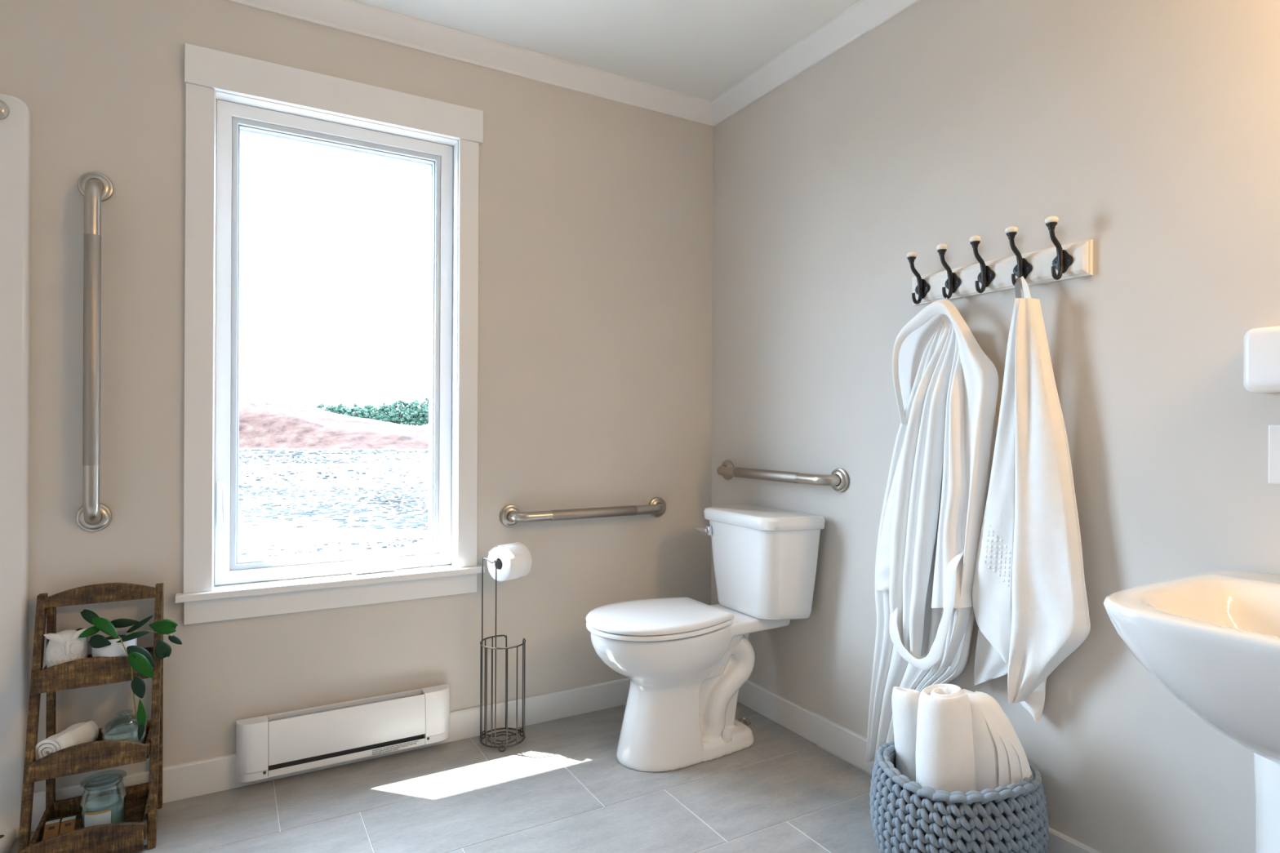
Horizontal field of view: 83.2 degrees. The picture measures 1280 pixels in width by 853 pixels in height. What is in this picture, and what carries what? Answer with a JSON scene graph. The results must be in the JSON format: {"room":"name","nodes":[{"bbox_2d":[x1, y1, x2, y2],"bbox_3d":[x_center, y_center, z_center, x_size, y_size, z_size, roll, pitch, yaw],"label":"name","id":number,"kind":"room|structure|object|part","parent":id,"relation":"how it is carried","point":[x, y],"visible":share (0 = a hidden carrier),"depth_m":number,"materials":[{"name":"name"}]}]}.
{"room":"bathroom","nodes":[
{"label":"bathroom","id":0,"kind":"room"},
{"bbox_2d":[0,0,713,792],"bbox_3d":[-1.147,-0.130,2.287,3.450,2.615,0.160,0,0,-30],"label":"wall","id":1,"kind":"structure","parent":0,"point":[595,213],"depth_m":2.43,"materials":[{"name":"beige paint"}]},
{"bbox_2d":[75,172,113,531],"bbox_3d":[-1.483,-0.205,1.957,0.080,0.989,0.076,0,0,-30],"label":"grab bar","id":2,"kind":"object","parent":1,"relation":"attached to","point":[96,188],"visible":1,"depth_m":1.93,"materials":[{"name":"silver metal"}]},
{"bbox_2d":[174,42,484,625],"bbox_3d":[-0.975,-0.264,2.363,0.906,1.678,0.200,0,0,-30],"label":"window","id":3,"kind":"structure","parent":1,"relation":"in","point":[228,95],"depth_m":2.26,"materials":[{"name":"white paint"}]},
{"bbox_3d":[-1.286,-0.255,2.106,0.072,1.475,0.015,0,0,-30],"label":"casing leg","id":4,"kind":"part","parent":3,"relation":"part of","materials":[{"name":"white paint"}]},
{"bbox_3d":[-1.266,0.235,2.182,0.026,0.140,0.009,0,0,-30],"label":"lock handle","id":5,"kind":"part","parent":3,"relation":"part of","materials":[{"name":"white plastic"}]},
{"bbox_3d":[-1.256,0.231,2.167,0.015,0.134,0.028,0,0,-30],"label":"lock lever","id":6,"kind":"part","parent":3,"relation":"part of","materials":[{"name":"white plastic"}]},
{"bbox_3d":[-0.995,-0.252,2.398,0.716,1.470,0.098,0,0,-30],"label":"sash frame","id":7,"kind":"part","parent":3,"relation":"part of","materials":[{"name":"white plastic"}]},
{"bbox_3d":[-0.881,0.461,2.390,0.143,0.040,0.033,0,0,-30],"label":"crank handle","id":8,"kind":"part","parent":3,"relation":"part of","materials":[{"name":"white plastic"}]},
{"bbox_3d":[-0.867,0.456,2.377,0.131,0.033,0.018,0,0,-28],"label":"crank arm","id":9,"kind":"part","parent":3,"relation":"part of","materials":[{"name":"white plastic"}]},
{"bbox_3d":[-0.597,-0.251,2.502,0.067,1.475,0.015,0,0,-30],"label":"casing leg","id":10,"kind":"part","parent":3,"relation":"part of","materials":[{"name":"white paint"}]},
{"bbox_2d":[31,677,630,831],"bbox_3d":[-0.664,1.031,2.467,2.222,0.098,0.014,0,0,-30],"label":"baseboard","id":11,"kind":"structure","parent":1,"relation":"attached to","point":[218,774],"depth_m":2.42,"materials":[{"name":"white paint"}]},
{"bbox_2d":[235,684,449,782],"bbox_3d":[-0.913,0.963,2.277,0.631,0.172,0.066,0,0,-30],"label":"baseboard heater","id":12,"kind":"object","parent":1,"relation":"attached to","point":[286,743],"visible":1,"depth_m":2.24,"materials":[{"name":"white metal"}]},
{"bbox_2d":[271,695,408,721],"bbox_3d":[-0.935,0.888,2.269,0.399,0.005,0.016,0,0,-30],"label":"grille","id":13,"kind":"object","parent":12,"relation":"attached to","point":[383,700],"depth_m":2.26,"materials":[{"name":"grey metal"}]},
{"bbox_3d":[-0.929,0.961,2.298,0.457,0.168,0.014,0,0,-30],"label":"plate","id":14,"kind":"part","parent":12,"relation":"part of","materials":[{"name":"white metal"}]},
{"bbox_3d":[-0.904,0.943,2.255,0.457,0.125,0.017,0,0,-30],"label":"panel","id":15,"kind":"part","parent":12,"relation":"part of","materials":[{"name":"white metal"}]},
{"bbox_2d":[225,0,712,126],"bbox_3d":[-1.087,-1.301,2.191,3.250,0.072,0.062,0,0,-30],"label":"trim","id":16,"kind":"structure","parent":1,"relation":"attached to","point":[351,16],"depth_m":2.50,"materials":[{"name":"white paint"}]},
{"bbox_2d":[499,497,666,527],"bbox_3d":[-0.179,0.322,2.707,0.694,0.080,0.076,0,0,-30],"label":"grab bar","id":17,"kind":"object","parent":1,"relation":"attached to","point":[510,516],"visible":1,"depth_m":2.64,"materials":[{"name":"silver metal"}]},
{"bbox_2d":[8,702,879,852],"bbox_3d":[0.057,1.134,0.180,3.250,0.100,4.700,0,0,-30],"label":"floor","id":18,"kind":"structure","parent":0,"point":[565,788],"depth_m":2.07,"materials":[{"name":"grey tile"}]},
{"bbox_2d":[0,93,31,852],"bbox_3d":[-1.685,0.105,0.992,1.028,1.940,1.550,0,0,-30],"label":"shower surround","id":19,"kind":"object","parent":18,"relation":"on","point":[15,128],"visible":0.97,"depth_m":1.88,"materials":[{"name":"white plastic"}]},
{"bbox_2d":[0,99,9,119],"bbox_3d":[-1.286,-0.816,1.211,0.052,0.052,1.495,0,0,-30],"label":"shower rod","id":20,"kind":"object","parent":19,"relation":"attached to","point":[4,109],"visible":1,"depth_m":1.86,"materials":[{"name":"silver metal"}]},
{"bbox_2d":[17,582,164,852],"bbox_3d":[-1.414,0.752,1.876,0.276,0.648,0.260,0,0,-30],"label":"ladder shelf","id":21,"kind":"object","parent":18,"relation":"on","point":[142,801],"visible":0.77,"depth_m":1.86,"materials":[{"name":"brown wood"}]},
{"bbox_3d":[-1.528,0.760,1.814,0.018,0.632,0.242,0,0,-30],"label":"leg","id":22,"kind":"part","parent":21,"relation":"part of","materials":[{"name":"brown wood"}]},
{"bbox_3d":[-1.568,0.775,1.921,0.016,0.600,0.028,0,0,-30],"label":"leg","id":23,"kind":"part","parent":21,"relation":"part of","materials":[{"name":"brown wood"}]},
{"bbox_2d":[42,818,60,840],"bbox_3d":[-1.453,1.012,1.778,0.029,0.052,0.065,0,0,-30],"label":"box","id":24,"kind":"object","parent":21,"relation":"on","point":[51,828],"visible":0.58,"depth_m":1.79,"materials":[{"name":"brown cardboard"}]},
{"bbox_2d":[44,628,88,667],"bbox_3d":[-1.499,0.588,1.889,0.088,0.112,0.080,0,0,-9],"label":"owl figurine","id":25,"kind":"object","parent":21,"relation":"on","point":[63,646],"visible":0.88,"depth_m":1.86,"materials":[{"name":"white ceramic"}]},
{"bbox_2d":[35,720,98,759],"bbox_3d":[-1.475,0.817,1.859,0.081,0.076,0.120,0,0,0],"label":"rolled washcloth","id":26,"kind":"object","parent":21,"relation":"on","point":[79,733],"visible":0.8,"depth_m":1.83,"materials":[{"name":"white fabric"}]},
{"bbox_2d":[59,815,76,834],"bbox_3d":[-1.425,1.012,1.794,0.029,0.052,0.065,0,0,-30],"label":"box","id":27,"kind":"object","parent":21,"relation":"on","point":[68,824],"visible":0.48,"depth_m":1.80,"materials":[{"name":"brown cardboard"}]},
{"bbox_3d":[-1.460,0.452,1.959,0.242,0.048,0.024,0,0,-30],"label":"rail","id":28,"kind":"part","parent":21,"relation":"part of","materials":[{"name":"brown wood"}]},
{"bbox_2d":[80,782,126,828],"bbox_3d":[-1.377,0.970,1.852,0.097,0.136,0.097,0,0,-30],"label":"candle jar","id":29,"kind":"object","parent":21,"relation":"on","point":[107,809],"visible":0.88,"depth_m":1.83,"materials":[{"name":"clear glass"}]},
{"bbox_2d":[101,710,146,743],"bbox_3d":[-1.372,0.809,1.921,0.100,0.098,0.100,0,0,-30],"label":"glass jar","id":30,"kind":"object","parent":21,"relation":"on","point":[128,732],"visible":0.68,"depth_m":1.90,"materials":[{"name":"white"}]},
{"bbox_3d":[-1.372,0.780,1.921,0.100,0.041,0.100,0,0,-30],"label":"lid","id":31,"kind":"part","parent":30,"relation":"part of","materials":[{"name":"clear glass"}]},
{"bbox_2d":[75,608,182,740],"bbox_3d":[-1.371,0.653,1.931,0.244,0.336,0.113,0,0,1],"label":"potted plant","id":32,"kind":"object","parent":21,"relation":"on","point":[111,643],"visible":0.98,"depth_m":1.90,"materials":[{"name":"green plant"}]},
{"bbox_3d":[-1.411,0.602,1.939,0.099,0.084,0.099,0,0,-30],"label":"pot","id":33,"kind":"part","parent":32,"relation":"part of","materials":[{"name":"white ceramic"}]},
{"bbox_3d":[-1.348,0.655,1.914,0.168,0.248,0.070,0,0,-7],"label":"stem","id":34,"kind":"part","parent":32,"relation":"part of","materials":[{"name":"green plant"}]},
{"bbox_3d":[-1.304,0.761,1.943,0.018,0.632,0.242,0,0,-30],"label":"leg","id":35,"kind":"part","parent":21,"relation":"part of","materials":[{"name":"brown wood"}]},
{"bbox_3d":[-1.359,0.779,2.041,0.014,0.596,0.028,0,0,-30],"label":"leg","id":36,"kind":"part","parent":21,"relation":"part of","materials":[{"name":"brown wood"}]},
{"bbox_2d":[479,557,525,751],"bbox_3d":[-0.469,0.762,2.469,0.156,0.639,0.156,0,0,-30],"label":"toilet paper stand","id":37,"kind":"object","parent":18,"relation":"on","point":[523,644],"visible":0.98,"depth_m":2.43,"materials":[{"name":"brown metal"}]},
{"bbox_2d":[487,542,532,582],"bbox_3d":[-0.447,0.464,2.475,0.118,0.120,0.102,0,0,37],"label":"toilet roll","id":38,"kind":"object","parent":37,"relation":"on","point":[515,562],"visible":0.97,"depth_m":2.44,"materials":[{"name":"white paper"}]},
{"bbox_2d":[586,503,825,772],"bbox_3d":[0.181,0.691,2.432,0.751,0.786,0.472,0,0,-30],"label":"toilet","id":39,"kind":"object","parent":18,"relation":"on","point":[686,661],"visible":1,"depth_m":2.38,"materials":[{"name":"white ceramic"}]},
{"bbox_3d":[0.044,0.642,2.374,0.454,0.016,0.376,0,0,-30],"label":"seat","id":40,"kind":"part","parent":39,"relation":"part of","materials":[{"name":"white plastic"}]},
{"bbox_3d":[0.044,0.619,2.374,0.456,0.025,0.378,0,0,-30],"label":"seat lid","id":41,"kind":"part","parent":39,"relation":"part of","materials":[{"name":"white plastic"}]},
{"bbox_3d":[0.166,0.868,2.445,0.709,0.434,0.354,0,0,-30],"label":"bowl","id":42,"kind":"part","parent":39,"relation":"part of","materials":[{"name":"white ceramic"}]},
{"bbox_3d":[0.222,0.379,2.662,0.008,0.013,0.080,0,0,-30],"label":"lever arm","id":43,"kind":"part","parent":39,"relation":"part of","materials":[{"name":"silver metal"}]},
{"bbox_3d":[0.249,0.380,2.639,0.016,0.034,0.032,0,0,-30],"label":"flush lever","id":44,"kind":"part","parent":39,"relation":"part of","materials":[{"name":"silver metal"}]},
{"bbox_3d":[0.411,0.321,2.563,0.224,0.044,0.472,0,0,-30],"label":"tank lid","id":45,"kind":"part","parent":39,"relation":"part of","materials":[{"name":"white ceramic"}]},
{"bbox_3d":[0.414,0.497,2.565,0.203,0.308,0.444,0,0,-30],"label":"tank","id":46,"kind":"part","parent":39,"relation":"part of","materials":[{"name":"white ceramic"}]},
{"bbox_2d":[737,716,751,724],"bbox_3d":[0.381,1.076,2.647,0.056,0.018,0.056,0,0,-30],"label":"escutcheon","id":47,"kind":"object","parent":18,"relation":"on","point":[744,720],"visible":0.87,"depth_m":2.64,"materials":[{"name":"silver metal"}]},
{"bbox_2d":[869,740,1048,852],"bbox_3d":[0.771,0.943,1.763,0.398,0.287,0.399,0,0,36],"label":"basket","id":48,"kind":"object","parent":18,"relation":"on","point":[907,816],"visible":0.8,"depth_m":1.61,"materials":[{"name":"grey fabric"}]},
{"bbox_2d":[891,686,920,782],"bbox_3d":[0.703,0.852,1.868,0.086,0.342,0.134,0,0,-14],"label":"rolled towel","id":49,"kind":"object","parent":48,"relation":"in","point":[904,701],"visible":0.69,"depth_m":1.84,"materials":[{"name":"white fabric"}]},
{"bbox_2d":[915,684,976,793],"bbox_3d":[0.725,0.828,1.722,0.128,0.388,0.151,0,0,6],"label":"rolled towel","id":50,"kind":"object","parent":48,"relation":"in","point":[945,758],"visible":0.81,"depth_m":1.69,"materials":[{"name":"white fabric"}]},
{"bbox_2d":[962,688,1031,791],"bbox_3d":[0.853,0.825,1.727,0.184,0.366,0.177,0,0,-30],"label":"folded towel","id":51,"kind":"object","parent":48,"relation":"in","point":[1001,759],"visible":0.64,"depth_m":1.68,"materials":[{"name":"white fabric"}]},
{"bbox_2d":[1103,570,1279,852],"bbox_3d":[1.072,0.625,1.105,0.568,0.926,0.511,0,0,-30],"label":"pedestal sink","id":52,"kind":"object","parent":18,"relation":"on","point":[1211,640],"visible":1,"depth_m":1.10,"materials":[{"name":"white ceramic"}]},
{"bbox_2d":[1103,570,1279,765],"bbox_3d":[1.073,0.410,1.105,0.568,0.251,0.511,0,0,-30],"label":"basin","id":53,"kind":"object","parent":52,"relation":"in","point":[1211,640],"depth_m":1.08,"materials":[{"name":"white ceramic"}]},
{"bbox_2d":[352,0,859,100],"bbox_3d":[0.069,-1.381,0.180,3.250,0.100,4.700,0,0,-30],"label":"ceiling","id":54,"kind":"structure","parent":0,"point":[698,48],"depth_m":2.42,"materials":[{"name":"white paint"}]},
{"bbox_2d":[711,0,1279,852],"bbox_3d":[1.540,-0.116,0.971,0.100,2.615,4.800,0,0,-30],"label":"wall","id":55,"kind":"structure","parent":0,"point":[1149,129],"depth_m":1.76,"materials":[{"name":"beige paint"}]},
{"bbox_2d":[716,460,848,492],"bbox_3d":[0.477,0.177,2.640,0.076,0.080,0.696,0,0,-30],"label":"grab bar","id":56,"kind":"object","parent":55,"relation":"attached to","point":[838,479],"visible":1,"depth_m":2.50,"materials":[{"name":"silver metal"}]},
{"bbox_2d":[709,0,919,126],"bbox_3d":[1.451,-1.288,0.974,0.062,0.072,4.700,0,0,-30],"label":"trim","id":57,"kind":"structure","parent":55,"relation":"attached to","point":[863,16],"depth_m":2.49,"materials":[{"name":"white paint"}]},
{"bbox_2d":[737,680,1101,852],"bbox_3d":[1.464,1.041,0.979,0.014,0.098,4.686,0,0,-30],"label":"baseboard","id":58,"kind":"structure","parent":55,"relation":"attached to","point":[841,741],"depth_m":2.45,"materials":[{"name":"white paint"}]},
{"bbox_2d":[906,215,1093,306],"bbox_3d":[0.904,-0.425,1.896,0.083,0.148,0.506,0,0,-30],"label":"hook rack","id":59,"kind":"object","parent":55,"relation":"attached to","point":[1059,262],"visible":0.96,"depth_m":1.87,"materials":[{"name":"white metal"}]},
{"bbox_3d":[0.777,-0.492,2.064,0.030,0.016,0.030,0,0,-30],"label":"knob","id":60,"kind":"part","parent":59,"relation":"part of","materials":[{"name":"white ceramic"}]},
{"bbox_2d":[865,297,998,763],"bbox_3d":[0.799,0.340,2.026,0.118,1.394,0.440,0,0,-30],"label":"bathrobe","id":61,"kind":"object","parent":59,"relation":"hanging from","point":[946,387],"visible":0.95,"depth_m":1.99,"materials":[{"name":"white fabric"}]},
{"bbox_2d":[892,299,998,668],"bbox_3d":[0.828,0.152,1.992,0.086,1.002,0.353,0,0,-30],"label":"collar","id":62,"kind":"object","parent":61,"relation":"attached to","point":[938,363],"depth_m":1.97,"materials":[{"name":"white fabric"}]},
{"bbox_3d":[0.828,-0.491,1.977,0.030,0.016,0.030,0,0,-30],"label":"knob","id":63,"kind":"part","parent":59,"relation":"part of","materials":[{"name":"white ceramic"}]},
{"bbox_3d":[0.878,-0.491,1.889,0.030,0.016,0.030,0,0,-30],"label":"knob","id":64,"kind":"part","parent":59,"relation":"part of","materials":[{"name":"white ceramic"}]},
{"bbox_3d":[0.928,-0.491,1.802,0.030,0.016,0.030,0,0,-30],"label":"knob","id":65,"kind":"part","parent":59,"relation":"part of","materials":[{"name":"white ceramic"}]},
{"bbox_2d":[972,275,1090,721],"bbox_3d":[0.942,0.175,1.779,0.079,1.099,0.305,0,0,-30],"label":"bath towel","id":66,"kind":"object","parent":59,"relation":"hanging from","point":[1029,598],"visible":1,"depth_m":1.75,"materials":[{"name":"white fabric"}]},
{"bbox_3d":[0.978,-0.491,1.714,0.030,0.016,0.030,0,0,-30],"label":"knob","id":67,"kind":"part","parent":59,"relation":"part of","materials":[{"name":"white ceramic"}]},
{"bbox_2d":[1243,325,1279,392],"bbox_3d":[1.258,-0.127,1.304,0.057,0.124,0.260,0,0,-30],"label":"wall dispenser","id":68,"kind":"object","parent":55,"relation":"attached to","point":[1261,372],"visible":1,"depth_m":1.37,"materials":[{"name":"white plastic"}]},
{"bbox_2d":[1268,425,1279,484],"bbox_3d":[1.245,0.054,1.372,0.010,0.114,0.080,0,0,-30],"label":"light switch","id":69,"kind":"object","parent":55,"relation":"attached to","point":[1273,430],"visible":1,"depth_m":1.40,"materials":[{"name":"white plastic"}]},
{"label":"outside","id":70,"kind":"structure","parent":0,"visible":0},
{"bbox_2d":[238,448,428,559],"bbox_3d":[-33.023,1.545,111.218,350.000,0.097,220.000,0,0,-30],"label":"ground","id":71,"kind":"structure","parent":70,"point":[289,537],"depth_m":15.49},
{"bbox_2d":[315,404,335,413],"bbox_3d":[-43.727,-0.844,99.924,3.700,4.683,3.566,0,0,-30],"label":"tree","id":72,"kind":"object","parent":71,"relation":"on","point":[331,409],"visible":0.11,"depth_m":99.76,"materials":[{"name":"green plant"}]},
{"bbox_2d":[238,448,428,558],"bbox_3d":[-10.685,1.637,31.944,15.656,0.168,48.655,0,0,-32],"label":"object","id":73,"kind":"object","parent":71,"relation":"on","point":[308,513],"visible":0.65,"depth_m":16.84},
{"bbox_2d":[239,390,428,448],"bbox_3d":[-25.991,-1.142,70.989,83.340,5.903,72.270,0,0,-30],"label":"earth mound","id":74,"kind":"object","parent":71,"relation":"on","point":[265,420],"visible":0.2,"depth_m":54.65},
{"bbox_2d":[330,403,346,414],"bbox_3d":[-45.191,-1.034,108.003,3.717,5.048,3.969,0,0,-30],"label":"tree","id":75,"kind":"object","parent":71,"relation":"on","point":[338,409],"visible":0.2,"depth_m":107.92,"materials":[{"name":"green plant"}]},
{"bbox_2d":[342,403,368,417],"bbox_3d":[-39.586,-0.891,100.107,3.670,4.817,3.776,0,0,-30],"label":"tree","id":76,"kind":"object","parent":71,"relation":"on","point":[359,412],"visible":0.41,"depth_m":99.37,"materials":[{"name":"green plant"}]},
{"bbox_2d":[361,404,377,418],"bbox_3d":[-40.539,-0.911,107.935,3.967,4.848,4.075,0,0,-30],"label":"tree","id":77,"kind":"object","parent":71,"relation":"on","point":[367,408],"visible":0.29,"depth_m":106.89,"materials":[{"name":"green plant"}]},
{"bbox_2d":[371,402,399,423],"bbox_3d":[-35.397,-0.904,100.084,3.827,4.883,3.832,0,0,-30],"label":"tree","id":78,"kind":"object","parent":71,"relation":"on","point":[384,413],"visible":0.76,"depth_m":99.08,"materials":[{"name":"green plant"}]},
{"bbox_2d":[390,400,410,423],"bbox_3d":[-35.913,-1.256,107.999,4.058,5.582,4.138,0,0,-30],"label":"tree","id":79,"kind":"object","parent":71,"relation":"on","point":[400,402],"visible":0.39,"depth_m":107.02,"materials":[{"name":"green plant"}]},
{"bbox_2d":[400,399,428,426],"bbox_3d":[-31.163,-1.130,99.954,3.943,5.376,3.880,0,0,-30],"label":"tree","id":80,"kind":"object","parent":71,"relation":"on","point":[416,415],"visible":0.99,"depth_m":99.27,"materials":[{"name":"green plant"}]},
{"bbox_2d":[421,397,428,422],"bbox_3d":[-31.231,-1.435,107.941,4.110,5.986,4.170,0,0,-30],"label":"tree","id":81,"kind":"object","parent":71,"relation":"on","point":[425,405],"visible":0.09,"depth_m":107.10,"materials":[{"name":"green plant"}]}
]}

